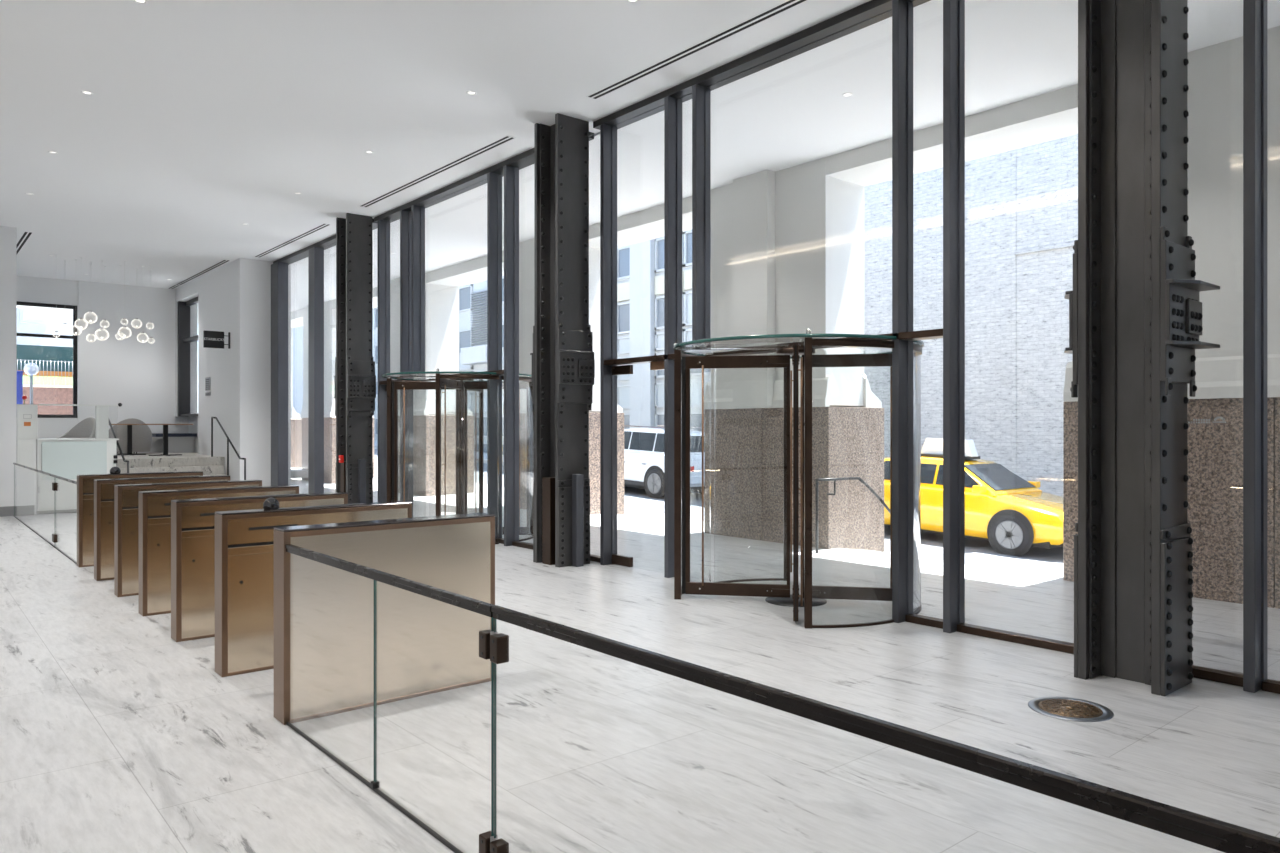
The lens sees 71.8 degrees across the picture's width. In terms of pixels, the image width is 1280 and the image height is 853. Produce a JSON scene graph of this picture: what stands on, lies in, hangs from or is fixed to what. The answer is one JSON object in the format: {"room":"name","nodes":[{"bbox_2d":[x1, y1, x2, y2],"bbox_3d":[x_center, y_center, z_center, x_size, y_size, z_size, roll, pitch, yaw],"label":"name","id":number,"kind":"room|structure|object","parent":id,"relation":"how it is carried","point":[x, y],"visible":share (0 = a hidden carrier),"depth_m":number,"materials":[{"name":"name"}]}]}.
{"room":"lobby","nodes":[
{"label":"lobby","id":0,"kind":"room"},
{"bbox_2d":[0,226,16,506],"bbox_3d":[-12.657,-0.950,13.952,4.600,5.000,0.250,0,0,-40],"label":"wall partition","id":1,"kind":"structure","parent":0,"point":[8,235],"depth_m":15.27,"materials":[{"name":"white paint"}]},
{"bbox_2d":[0,506,13,516],"bbox_3d":[-10.944,1.465,15.224,0.340,0.170,0.010,0,0,-40],"label":"baseboard","id":2,"kind":"structure","parent":1,"relation":"attached to","point":[9,510],"depth_m":15.25,"materials":[{"name":"grey metal"}]},
{"bbox_2d":[17,305,72,311],"bbox_3d":[-6.886,-3.850,13.353,13.060,0.200,38.700,0,0,-40],"label":"wall","id":3,"kind":"structure","parent":0,"point":[18,306],"depth_m":28.09,"materials":[{"name":"white paint"}]},
{"bbox_2d":[17,275,188,437],"bbox_3d":[-13.164,-0.950,21.270,4.550,5.000,0.300,0,0,-40],"label":"wall","id":4,"kind":"structure","parent":0,"point":[29,289],"depth_m":20.63,"materials":[{"name":"white paint"}]},
{"bbox_2d":[17,301,76,417],"bbox_3d":[-13.999,-1.535,20.554,1.550,2.670,0.080,0,0,-40],"label":"window","id":5,"kind":"structure","parent":4,"relation":"in","point":[74,337],"depth_m":20.92,"materials":[{"name":"black paint"}]},
{"bbox_2d":[78,281,174,452],"bbox_3d":[-12.504,-1.400,21.597,2.080,4.100,0.050,0,0,-40],"label":"wall","id":6,"kind":"structure","parent":4,"relation":"attached to","point":[139,376],"depth_m":21.58,"materials":[{"name":"white paint"}]},
{"bbox_2d":[17,308,197,412],"bbox_3d":[-34.223,-4.450,39.110,26.000,12.000,4.080,0,0,-40],"label":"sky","id":7,"kind":"structure","parent":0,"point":[33,321],"depth_m":41.71,"materials":[{"name":"grey stone"}]},
{"bbox_2d":[117,453,224,465],"bbox_3d":[-11.631,1.100,19.488,4.100,0.900,4.400,0,0,-40],"label":"floor","id":8,"kind":"structure","parent":0,"point":[184,455],"depth_m":19.16,"materials":[{"name":"stone"}]},
{"bbox_2d":[60,417,94,437],"bbox_3d":[-11.530,0.231,18.073,0.775,0.841,0.808,0,0,11],"label":"lounge chair","id":9,"kind":"object","parent":8,"relation":"on","point":[85,428],"visible":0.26,"depth_m":18.33,"materials":[{"name":"grey fabric"}]},
{"bbox_2d":[111,424,145,454],"bbox_3d":[-11.656,0.295,20.186,0.950,0.710,0.600,0,0,-40],"label":"cafe table","id":10,"kind":"object","parent":8,"relation":"on","point":[129,426],"visible":0.73,"depth_m":20.14,"materials":[{"name":"brown wood"}]},
{"bbox_2d":[109,418,151,453],"bbox_3d":[-12.176,0.231,21.021,1.048,0.841,1.056,0,0,-40],"label":"lounge chair","id":11,"kind":"object","parent":8,"relation":"on","point":[141,434],"visible":0.61,"depth_m":20.72,"materials":[{"name":"grey fabric"}]},
{"bbox_2d":[138,424,192,455],"bbox_3d":[-10.632,0.295,19.807,1.000,0.710,0.600,0,0,-40],"label":"cafe table","id":12,"kind":"object","parent":8,"relation":"on","point":[165,426],"visible":0.97,"depth_m":19.76,"materials":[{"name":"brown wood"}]},
{"bbox_2d":[152,433,196,452],"bbox_3d":[-11.529,0.410,21.829,0.910,0.480,0.750,0,0,-40],"label":"table","id":13,"kind":"object","parent":8,"relation":"on","point":[177,442],"visible":0.78,"depth_m":21.77,"materials":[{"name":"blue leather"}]},
{"bbox_2d":[152,433,196,436],"bbox_3d":[-11.529,0.210,21.829,0.910,0.080,0.750,0,0,-40],"label":"seat cushion","id":14,"kind":"object","parent":13,"relation":"on","point":[153,434],"depth_m":21.55,"materials":[{"name":"black leather"}]},
{"bbox_2d":[175,258,258,480],"bbox_3d":[-9.774,-0.950,20.333,0.470,5.000,5.500,0,0,-40],"label":"wall","id":15,"kind":"structure","parent":0,"point":[228,295],"depth_m":18.75,"materials":[{"name":"white paint"}]},
{"bbox_2d":[178,297,197,416],"bbox_3d":[-10.812,-1.690,21.465,0.300,2.880,2.070,0,0,-40],"label":"window","id":16,"kind":"structure","parent":15,"relation":"in","point":[184,338],"depth_m":22.11,"materials":[{"name":"black paint"}]},
{"bbox_2d":[205,377,210,390],"bbox_3d":[-9.734,-0.960,19.909,0.016,0.300,0.400,0,0,-40],"label":"wall control","id":17,"kind":"object","parent":15,"relation":"attached to","point":[207,379],"visible":1,"depth_m":19.89,"materials":[{"name":"grey metal"}]},
{"bbox_2d":[203,330,229,348],"bbox_3d":[-8.828,-1.810,18.446,0.513,0.350,0.065,0,0,-40],"label":"sign","id":18,"kind":"object","parent":15,"relation":"attached to","point":[211,339],"visible":1,"depth_m":18.39,"materials":[{"name":"black metal"}]},
{"bbox_2d":[259,260,290,485],"bbox_3d":[-7.748,-0.950,18.640,0.650,5.000,0.300,0,0,-40],"label":"wall","id":19,"kind":"structure","parent":0,"point":[264,266],"depth_m":18.42,"materials":[{"name":"white paint"}]},
{"bbox_2d":[271,218,377,492],"bbox_3d":[-5.986,-0.950,16.640,0.290,5.000,5.030,0,0,-40],"label":"window","id":20,"kind":"structure","parent":19,"relation":"in","point":[314,252],"depth_m":17.21,"materials":[{"name":"metal"}]},
{"bbox_2d":[291,328,301,468],"bbox_3d":[-13.053,-2.475,30.317,1.330,8.750,4.880,0,0,-40],"label":"wall","id":21,"kind":"structure","parent":0,"point":[296,421],"depth_m":28.70,"materials":[{"name":"white paint"}]},
{"bbox_2d":[300,300,373,483],"bbox_3d":[-8.658,-2.475,25.095,1.330,8.750,2.330,0,0,-40],"label":"wall","id":22,"kind":"structure","parent":0,"point":[329,313],"depth_m":24.18,"materials":[{"name":"white paint"}]},
{"bbox_2d":[390,273,473,495],"bbox_3d":[-5.068,-2.475,20.830,1.330,8.750,2.280,0,0,-40],"label":"wall","id":23,"kind":"structure","parent":0,"point":[441,301],"depth_m":19.97,"materials":[{"name":"white paint"}]},
{"bbox_2d":[502,238,623,514],"bbox_3d":[-1.510,-2.475,16.602,1.330,8.750,2.230,0,0,-40],"label":"wall","id":24,"kind":"structure","parent":0,"point":[526,248],"depth_m":16.12,"materials":[{"name":"white paint"}]},
{"bbox_2d":[0,480,1279,852],"bbox_3d":[-4.627,1.650,10.156,12.400,0.200,30.500,0,0,-40],"label":"floor","id":25,"kind":"structure","parent":0,"point":[118,734],"depth_m":4.48,"materials":[{"name":"stone"}]},
{"bbox_2d":[17,440,35,468],"bbox_3d":[-10.823,0.890,15.577,0.280,1.320,0.306,0,0,-40],"label":"cabinet","id":26,"kind":"object","parent":25,"relation":"on","point":[26,449],"visible":0.38,"depth_m":15.47,"materials":[{"name":"white paint"}]},
{"bbox_2d":[17,404,37,439],"bbox_3d":[-10.808,-0.080,15.591,0.300,0.620,0.064,0,0,-40],"label":"stand","id":27,"kind":"object","parent":26,"relation":"on","point":[27,414],"visible":0.88,"depth_m":15.57,"materials":[{"name":"white paint"}]},
{"bbox_2d":[13,463,76,563],"bbox_3d":[-8.543,1.087,12.573,0.050,0.925,7.080,0,0,-40],"label":"glass screen","id":28,"kind":"object","parent":25,"relation":"on","point":[25,478],"visible":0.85,"depth_m":13.57,"materials":[{"name":"teal"}]},
{"bbox_2d":[35,438,118,513],"bbox_3d":[-10.541,0.887,16.453,1.260,1.325,1.328,0,0,-40],"label":"reception desk","id":29,"kind":"object","parent":25,"relation":"on","point":[68,458],"depth_m":15.84,"materials":[{"name":"white paint"}]},
{"bbox_2d":[35,438,118,440],"bbox_3d":[-10.542,0.237,16.455,1.260,0.025,1.325,0,0,-40],"label":"countertop","id":30,"kind":"structure","parent":29,"relation":"on","point":[39,439],"depth_m":16.11,"materials":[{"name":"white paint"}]},
{"bbox_2d":[38,403,121,438],"bbox_3d":[-10.174,-0.107,16.092,1.295,0.665,0.154,0,0,-40],"label":"guard","id":31,"kind":"object","parent":29,"relation":"on","point":[101,411],"visible":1,"depth_m":16.27,"materials":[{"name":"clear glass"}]},
{"bbox_2d":[77,471,202,566],"bbox_3d":[-5.739,1.042,10.189,1.260,1.015,0.169,0,0,-40],"label":"turnstile","id":32,"kind":"object","parent":25,"relation":"on","point":[85,483],"visible":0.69,"depth_m":9.79,"materials":[{"name":"brown metal"}]},
{"bbox_2d":[110,466,120,473],"bbox_3d":[-5.945,0.495,10.014,0.110,0.085,0.110,0,0,-40],"label":"dome camera","id":33,"kind":"object","parent":32,"relation":"on","point":[114,470],"visible":1,"depth_m":9.98,"materials":[{"name":"grey plastic"}]},
{"bbox_2d":[94,475,229,580],"bbox_3d":[-5.018,1.042,9.332,1.260,1.015,0.169,0,0,-40],"label":"turnstile","id":34,"kind":"object","parent":25,"relation":"on","point":[103,488],"visible":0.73,"depth_m":8.93,"materials":[{"name":"brown metal"}]},
{"bbox_2d":[117,457,224,475],"bbox_3d":[-9.307,1.100,17.752,2.140,0.900,1.250,0,0,-40],"label":"stair","id":35,"kind":"structure","parent":25,"relation":"on","point":[210,466],"depth_m":18.18,"materials":[{"name":"stone"}]},
{"bbox_2d":[109,420,128,472],"bbox_3d":[-9.976,0.668,16.823,0.036,1.763,2.386,0,0,-40],"label":"stair handrail","id":36,"kind":"object","parent":35,"relation":"attached to","point":[111,427],"visible":0.44,"depth_m":16.61,"materials":[{"name":"black metal"}]},
{"bbox_2d":[211,417,245,479],"bbox_3d":[-8.446,0.668,18.111,0.036,1.763,2.386,0,0,-40],"label":"stair handrail","id":37,"kind":"object","parent":35,"relation":"attached to","point":[216,418],"visible":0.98,"depth_m":18.09,"materials":[{"name":"black metal"}]},
{"bbox_2d":[114,480,261,596],"bbox_3d":[-4.309,1.042,8.490,1.260,1.015,0.169,0,0,-40],"label":"turnstile","id":38,"kind":"object","parent":25,"relation":"on","point":[126,497],"visible":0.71,"depth_m":8.10,"materials":[{"name":"brown metal"}]},
{"bbox_2d":[139,485,298,615],"bbox_3d":[-3.627,1.042,7.679,1.260,1.015,0.169,0,0,-40],"label":"turnstile","id":39,"kind":"object","parent":25,"relation":"on","point":[154,506],"visible":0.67,"depth_m":7.30,"materials":[{"name":"brown metal"}]},
{"bbox_2d":[171,492,347,641],"bbox_3d":[-2.899,1.042,6.814,1.260,1.015,0.169,0,0,-40],"label":"turnstile","id":40,"kind":"object","parent":25,"relation":"on","point":[192,520],"visible":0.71,"depth_m":6.45,"materials":[{"name":"brown metal"}]},
{"bbox_2d":[215,501,411,676],"bbox_3d":[-2.152,1.042,5.927,1.260,1.015,0.169,0,0,-40],"label":"turnstile","id":41,"kind":"object","parent":25,"relation":"on","point":[244,539],"visible":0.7,"depth_m":5.58,"materials":[{"name":"brown metal"}]},
{"bbox_2d":[263,498,279,509],"bbox_3d":[-2.389,0.499,5.727,0.100,0.078,0.100,0,0,-40],"label":"dome camera","id":42,"kind":"object","parent":41,"relation":"on","point":[270,503],"visible":1,"depth_m":5.69,"materials":[{"name":"grey plastic"}]},
{"bbox_2d":[334,213,375,503],"bbox_3d":[-4.695,-0.950,14.584,0.482,5.000,0.672,0,0,-40],"label":"steel column","id":43,"kind":"structure","parent":25,"relation":"on","point":[355,377],"depth_m":14.44,"materials":[{"name":"black metal"}]},
{"bbox_2d":[339,455,343,462],"bbox_3d":[-4.875,0.530,14.418,0.062,0.120,0.080,0,0,-40],"label":"station","id":44,"kind":"object","parent":43,"relation":"attached to","point":[341,457],"visible":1,"depth_m":14.39,"materials":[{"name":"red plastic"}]},
{"bbox_2d":[274,513,494,724],"bbox_3d":[-1.419,1.044,5.056,1.260,1.012,0.165,0,0,-40],"label":"turnstile","id":45,"kind":"object","parent":25,"relation":"on","point":[324,614],"visible":0.98,"depth_m":4.92,"materials":[{"name":"brown metal"}]},
{"bbox_2d":[285,544,494,852],"bbox_3d":[-1.166,1.081,3.809,0.032,0.938,2.070,0,0,-40],"label":"glass screen","id":46,"kind":"object","parent":25,"relation":"on","point":[484,608],"visible":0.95,"depth_m":3.55,"materials":[{"name":"teal"}]},
{"bbox_2d":[382,368,533,543],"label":"door","id":47,"kind":"structure","parent":25,"relation":"on","point":[462,381],"depth_m":12.47,"materials":[{"name":"clear glass"}]},
{"bbox_2d":[374,132,593,549],"bbox_3d":[-2.563,-0.950,12.612,0.240,5.000,6.000,0,0,-40],"label":"window","id":48,"kind":"structure","parent":25,"relation":"on","point":[411,215],"depth_m":11.82,"materials":[{"name":"metal"}]},
{"bbox_2d":[530,113,594,567],"bbox_3d":[-0.870,-0.950,10.039,0.482,5.000,0.672,0,0,-40],"label":"steel column","id":49,"kind":"structure","parent":25,"relation":"on","point":[563,362],"depth_m":9.93,"materials":[{"name":"black metal"}]},
{"bbox_2d":[674,329,923,628],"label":"door","id":50,"kind":"structure","parent":25,"relation":"on","point":[860,350],"depth_m":7.80,"materials":[{"name":"clear glass"}]},
{"bbox_2d":[590,0,1073,653],"bbox_3d":[1.332,-0.950,7.983,0.240,5.000,6.100,0,0,-40],"label":"window","id":51,"kind":"structure","parent":25,"relation":"on","point":[699,88],"depth_m":7.05,"materials":[{"name":"metal"}]},
{"bbox_2d":[612,361,663,566],"bbox_3d":[0.026,0.427,9.551,0.060,2.225,0.998,0,0,-40],"label":"door","id":52,"kind":"structure","parent":51,"relation":"attached to","point":[627,561],"depth_m":9.72,"materials":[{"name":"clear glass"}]},
{"bbox_2d":[479,605,1279,852],"bbox_3d":[1.035,1.065,1.191,0.051,0.910,4.890,0,0,-40],"label":"glass railing","id":53,"kind":"object","parent":25,"relation":"on","point":[1219,835],"visible":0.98,"depth_m":1.76,"materials":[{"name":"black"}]},
{"bbox_2d":[1028,697,1113,721],"bbox_3d":[2.358,1.543,4.847,0.424,0.014,0.424,0,0,-40],"label":"manhole cover","id":54,"kind":"object","parent":25,"relation":"on","point":[1064,708],"visible":1,"depth_m":4.83,"materials":[{"name":"gold metal"}]},
{"bbox_2d":[1064,0,1219,695],"bbox_3d":[3.029,-0.950,5.422,0.502,5.000,0.775,0,0,-40],"label":"steel column","id":55,"kind":"structure","parent":25,"relation":"on","point":[1135,308],"depth_m":5.37,"materials":[{"name":"black metal"}]},
{"bbox_2d":[1192,0,1279,693],"bbox_3d":[5.454,-0.950,3.087,0.240,5.000,6.700,0,0,-40],"label":"window","id":56,"kind":"structure","parent":25,"relation":"on","point":[1253,679],"depth_m":5.18,"materials":[{"name":"metal"}]},
{"bbox_2d":[1188,416,1225,422],"bbox_3d":[3.476,-0.041,5.435,0.002,0.041,0.218,0,0,-40],"label":"decal","id":57,"kind":"object","parent":56,"relation":"attached to","point":[1216,418],"visible":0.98,"depth_m":5.42,"materials":[{"name":"white plastic"}]},
{"bbox_2d":[0,0,1279,323],"bbox_3d":[-6.306,-3.585,12.664,13.060,0.330,36.500,0,0,-40],"label":"ceiling","id":58,"kind":"structure","parent":0,"point":[202,120],"depth_m":9.36,"materials":[{"name":"white paint"}]},
{"bbox_2d":[17,231,32,254],"bbox_3d":[-12.132,-3.447,17.211,0.130,0.006,4.040,0,0,-40],"label":"ceiling vent","id":59,"kind":"object","parent":58,"relation":"in","point":[25,236],"visible":0.49,"depth_m":16.37,"materials":[{"name":"black metal"}]},
{"bbox_2d":[55,254,57,337],"bbox_3d":[-11.703,-2.618,17.729,0.120,1.665,0.120,0,0,-40],"label":"globe pendant","id":60,"kind":"object","parent":58,"relation":"hanging from","point":[55,254],"visible":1,"depth_m":17.73,"materials":[{"name":"clear glass"}]},
{"bbox_2d":[81,90,92,94],"bbox_3d":[-5.709,-3.446,9.128,0.110,0.007,0.110,0,0,-40],"label":"recessed light","id":61,"kind":"object","parent":58,"relation":"in","point":[82,91],"visible":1,"depth_m":9.12,"materials":[{"name":"white paint"}]},
{"bbox_2d":[133,0,147,3],"bbox_3d":[-4.048,-3.446,7.154,0.110,0.007,0.110,0,0,-40],"label":"recessed light","id":62,"kind":"object","parent":58,"relation":"in","point":[136,1],"visible":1,"depth_m":7.17,"materials":[{"name":"white paint"}]},
{"bbox_2d":[175,260,230,284],"bbox_3d":[-9.892,-3.447,19.907,0.130,0.006,4.200,0,0,-40],"label":"ceiling vent","id":63,"kind":"object","parent":58,"relation":"in","point":[222,262],"visible":1,"depth_m":19.66,"materials":[{"name":"grey metal"}]},
{"bbox_2d":[254,223,330,257],"bbox_3d":[-6.557,-3.447,16.518,0.130,0.006,3.840,0,0,-40],"label":"ceiling vent","id":64,"kind":"object","parent":58,"relation":"in","point":[323,225],"visible":1,"depth_m":16.29,"materials":[{"name":"grey metal"}]},
{"bbox_2d":[359,135,515,207],"bbox_3d":[-2.940,-3.447,12.190,0.130,0.006,4.380,0,0,-40],"label":"ceiling vent","id":65,"kind":"object","parent":58,"relation":"in","point":[505,139],"visible":1,"depth_m":11.85,"materials":[{"name":"grey metal"}]},
{"bbox_2d":[466,91,476,94],"bbox_3d":[-1.741,-3.446,9.135,0.110,0.007,0.110,0,0,-40],"label":"recessed light","id":66,"kind":"object","parent":58,"relation":"in","point":[467,92],"visible":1,"depth_m":9.12,"materials":[{"name":"white paint"}]},
{"bbox_2d":[626,0,638,2],"bbox_3d":[-0.060,-3.446,7.138,0.110,0.007,0.110,0,0,-40],"label":"recessed light","id":67,"kind":"object","parent":58,"relation":"in","point":[629,1],"visible":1,"depth_m":7.16,"materials":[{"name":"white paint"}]},
{"bbox_2d":[586,0,808,99],"bbox_3d":[1.394,-3.447,7.009,0.130,0.006,5.930,0,0,-40],"label":"ceiling vent","id":68,"kind":"object","parent":58,"relation":"in","point":[786,5],"visible":1,"depth_m":8.00,"materials":[{"name":"black metal"}]},
{"bbox_2d":[842,93,852,96],"bbox_3d":[2.139,-3.417,9.106,0.110,0.007,0.110,0,0,-40],"label":"recessed light","id":69,"kind":"object","parent":58,"relation":"in","point":[844,94],"visible":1,"depth_m":9.10,"materials":[{"name":"white paint"}]},
{"bbox_2d":[291,84,1077,327],"bbox_3d":[-0.678,-5.020,15.466,0.820,3.660,33.918,0,0,-40],"label":"wall header","id":70,"kind":"structure","parent":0,"point":[1052,115],"depth_m":10.52,"materials":[{"name":"white paint"}]},
{"bbox_2d":[704,157,883,551],"bbox_3d":[2.067,-2.475,12.352,1.330,8.750,2.240,0,0,-40],"label":"pillar","id":71,"kind":"structure","parent":0,"point":[787,245],"depth_m":11.75,"materials":[{"name":"white paint"}]},
{"bbox_2d":[1063,26,1279,608],"bbox_3d":[6.418,-2.475,7.251,1.240,8.750,5.310,0,0,-40],"label":"pillar","id":72,"kind":"structure","parent":0,"point":[1215,72],"depth_m":7.86,"materials":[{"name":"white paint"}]},
{"label":"outside","id":73,"kind":"structure","parent":0,"visible":0},
{"bbox_2d":[291,468,307,477],"bbox_3d":[-33.552,1.050,27.442,34.000,0.800,34.800,0,0,-40],"label":"floor","id":74,"kind":"structure","parent":73,"point":[295,473],"depth_m":24.93,"materials":[{"name":"concrete"}]},
{"bbox_2d":[17,371,23,403],"bbox_3d":[-18.427,-0.230,25.467,1.040,2.760,0.740,0,0,-40],"label":"booth","id":75,"kind":"object","parent":74,"relation":"on","point":[19,373],"visible":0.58,"depth_m":25.47,"materials":[{"name":"blue"}]},
{"bbox_2d":[24,363,38,403],"bbox_3d":[-18.801,-0.410,27.309,0.400,3.120,0.394,0,0,-40],"label":"street lamp","id":76,"kind":"object","parent":74,"relation":"on","point":[31,369],"visible":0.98,"depth_m":27.25,"materials":[{"name":"grey metal"}]},
{"bbox_2d":[17,344,72,376],"bbox_3d":[-29.514,-1.150,32.800,21.080,4.400,0.300,0,0,-40],"label":"hoarding","id":77,"kind":"object","parent":74,"relation":"on","point":[24,352],"visible":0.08,"depth_m":36.77,"materials":[{"name":"teal paint"}]},
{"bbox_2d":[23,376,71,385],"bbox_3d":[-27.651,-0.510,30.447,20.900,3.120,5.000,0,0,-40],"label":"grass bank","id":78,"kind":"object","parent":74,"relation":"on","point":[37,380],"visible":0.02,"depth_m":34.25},
{"bbox_2d":[23,385,72,414],"bbox_3d":[-25.687,-0.165,28.114,20.900,2.630,0.400,0,0,-40],"label":"wall","id":79,"kind":"structure","parent":74,"relation":"on","point":[42,394],"depth_m":31.75,"materials":[{"name":"red brick"}]},
{"bbox_2d":[17,359,72,385],"bbox_3d":[-22.247,-1.930,31.009,9.908,0.900,0.020,0,0,-40],"label":"iron fence","id":80,"kind":"object","parent":79,"relation":"on","point":[17,359],"visible":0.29,"depth_m":31.92,"materials":[{"name":"grey metal"}]},
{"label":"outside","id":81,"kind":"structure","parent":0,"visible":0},
{"bbox_2d":[376,466,967,564],"bbox_3d":[-6.790,1.450,25.655,0.150,2.830,72.000,0,0,-40],"label":"kerb","id":82,"kind":"object","parent":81,"point":[376,466],"visible":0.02,"depth_m":16.41,"materials":[{"name":"concrete"}]},
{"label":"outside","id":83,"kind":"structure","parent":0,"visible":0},
{"bbox_2d":[298,466,929,559],"bbox_3d":[-7.631,1.445,24.946,2.050,2.820,72.000,0,0,-40],"label":"sidewalk","id":84,"kind":"structure","parent":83,"point":[629,514],"depth_m":16.28,"materials":[{"name":"concrete"}]},
{"bbox_2d":[815,477,889,552],"bbox_3d":[2.821,1.194,11.433,1.836,1.113,0.138,0,0,-40],"label":"handrail","id":85,"kind":"object","parent":84,"relation":"on","point":[843,478],"visible":0.68,"depth_m":10.95,"materials":[{"name":"grey metal"}]},
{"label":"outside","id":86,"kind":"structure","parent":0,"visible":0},
{"bbox_2d":[374,440,503,465],"bbox_3d":[-2.065,1.505,29.631,2.200,2.820,72.000,0,0,-40],"label":"floor","id":87,"kind":"structure","parent":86,"point":[375,441],"depth_m":34.42,"materials":[{"name":"concrete"}]},
{"bbox_2d":[292,229,709,454],"bbox_3d":[-8.858,-4.350,42.866,5.350,14.200,43.000,0,0,-40],"label":"office building","id":88,"kind":"structure","parent":87,"relation":"on","point":[640,266],"depth_m":28.87,"materials":[{"name":"grey stone"}]},
{"bbox_2d":[864,134,1077,496],"bbox_3d":[13.408,-4.850,15.859,4.060,15.200,27.000,0,0,-40],"label":"brick building","id":89,"kind":"structure","parent":87,"relation":"on","point":[1021,204],"depth_m":19.28,"materials":[{"name":"grey brick"}]},
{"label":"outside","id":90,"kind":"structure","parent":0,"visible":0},
{"bbox_2d":[374,449,1062,576],"bbox_3d":[-4.819,1.585,27.313,5.000,2.720,72.000,0,0,-40],"label":"road","id":91,"kind":"structure","parent":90,"point":[978,552],"depth_m":14.89,"materials":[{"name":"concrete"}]},
{"bbox_2d":[624,425,704,498],"bbox_3d":[0.168,0.877,23.281,2.060,1.834,4.716,0,0,-40],"label":"suv","id":92,"kind":"object","parent":91,"relation":"on","point":[643,447],"visible":0.49,"depth_m":21.89,"materials":[{"name":"white paint"}]},
{"bbox_2d":[884,438,1062,556],"bbox_3d":[5.664,1.162,16.053,2.060,1.911,4.958,0,0,-40],"label":"taxi","id":93,"kind":"object","parent":91,"relation":"on","point":[1004,509],"visible":0.41,"depth_m":14.78,"materials":[{"name":"yellow paint"}]},
{"bbox_2d":[972,485,986,492],"bbox_3d":[5.624,1.039,14.640,0.180,0.120,0.170,0,2,-40],"label":"mirror","id":94,"kind":"object","parent":93,"relation":"attached to","point":[976,488],"depth_m":14.59,"materials":[{"name":"yellow paint"}]},
{"bbox_2d":[1028,481,1040,487],"bbox_3d":[7.062,1.039,15.851,0.180,0.120,0.170,0,2,-40],"label":"mirror","id":95,"kind":"object","parent":93,"relation":"attached to","point":[1036,483],"depth_m":15.78,"materials":[{"name":"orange paint"}]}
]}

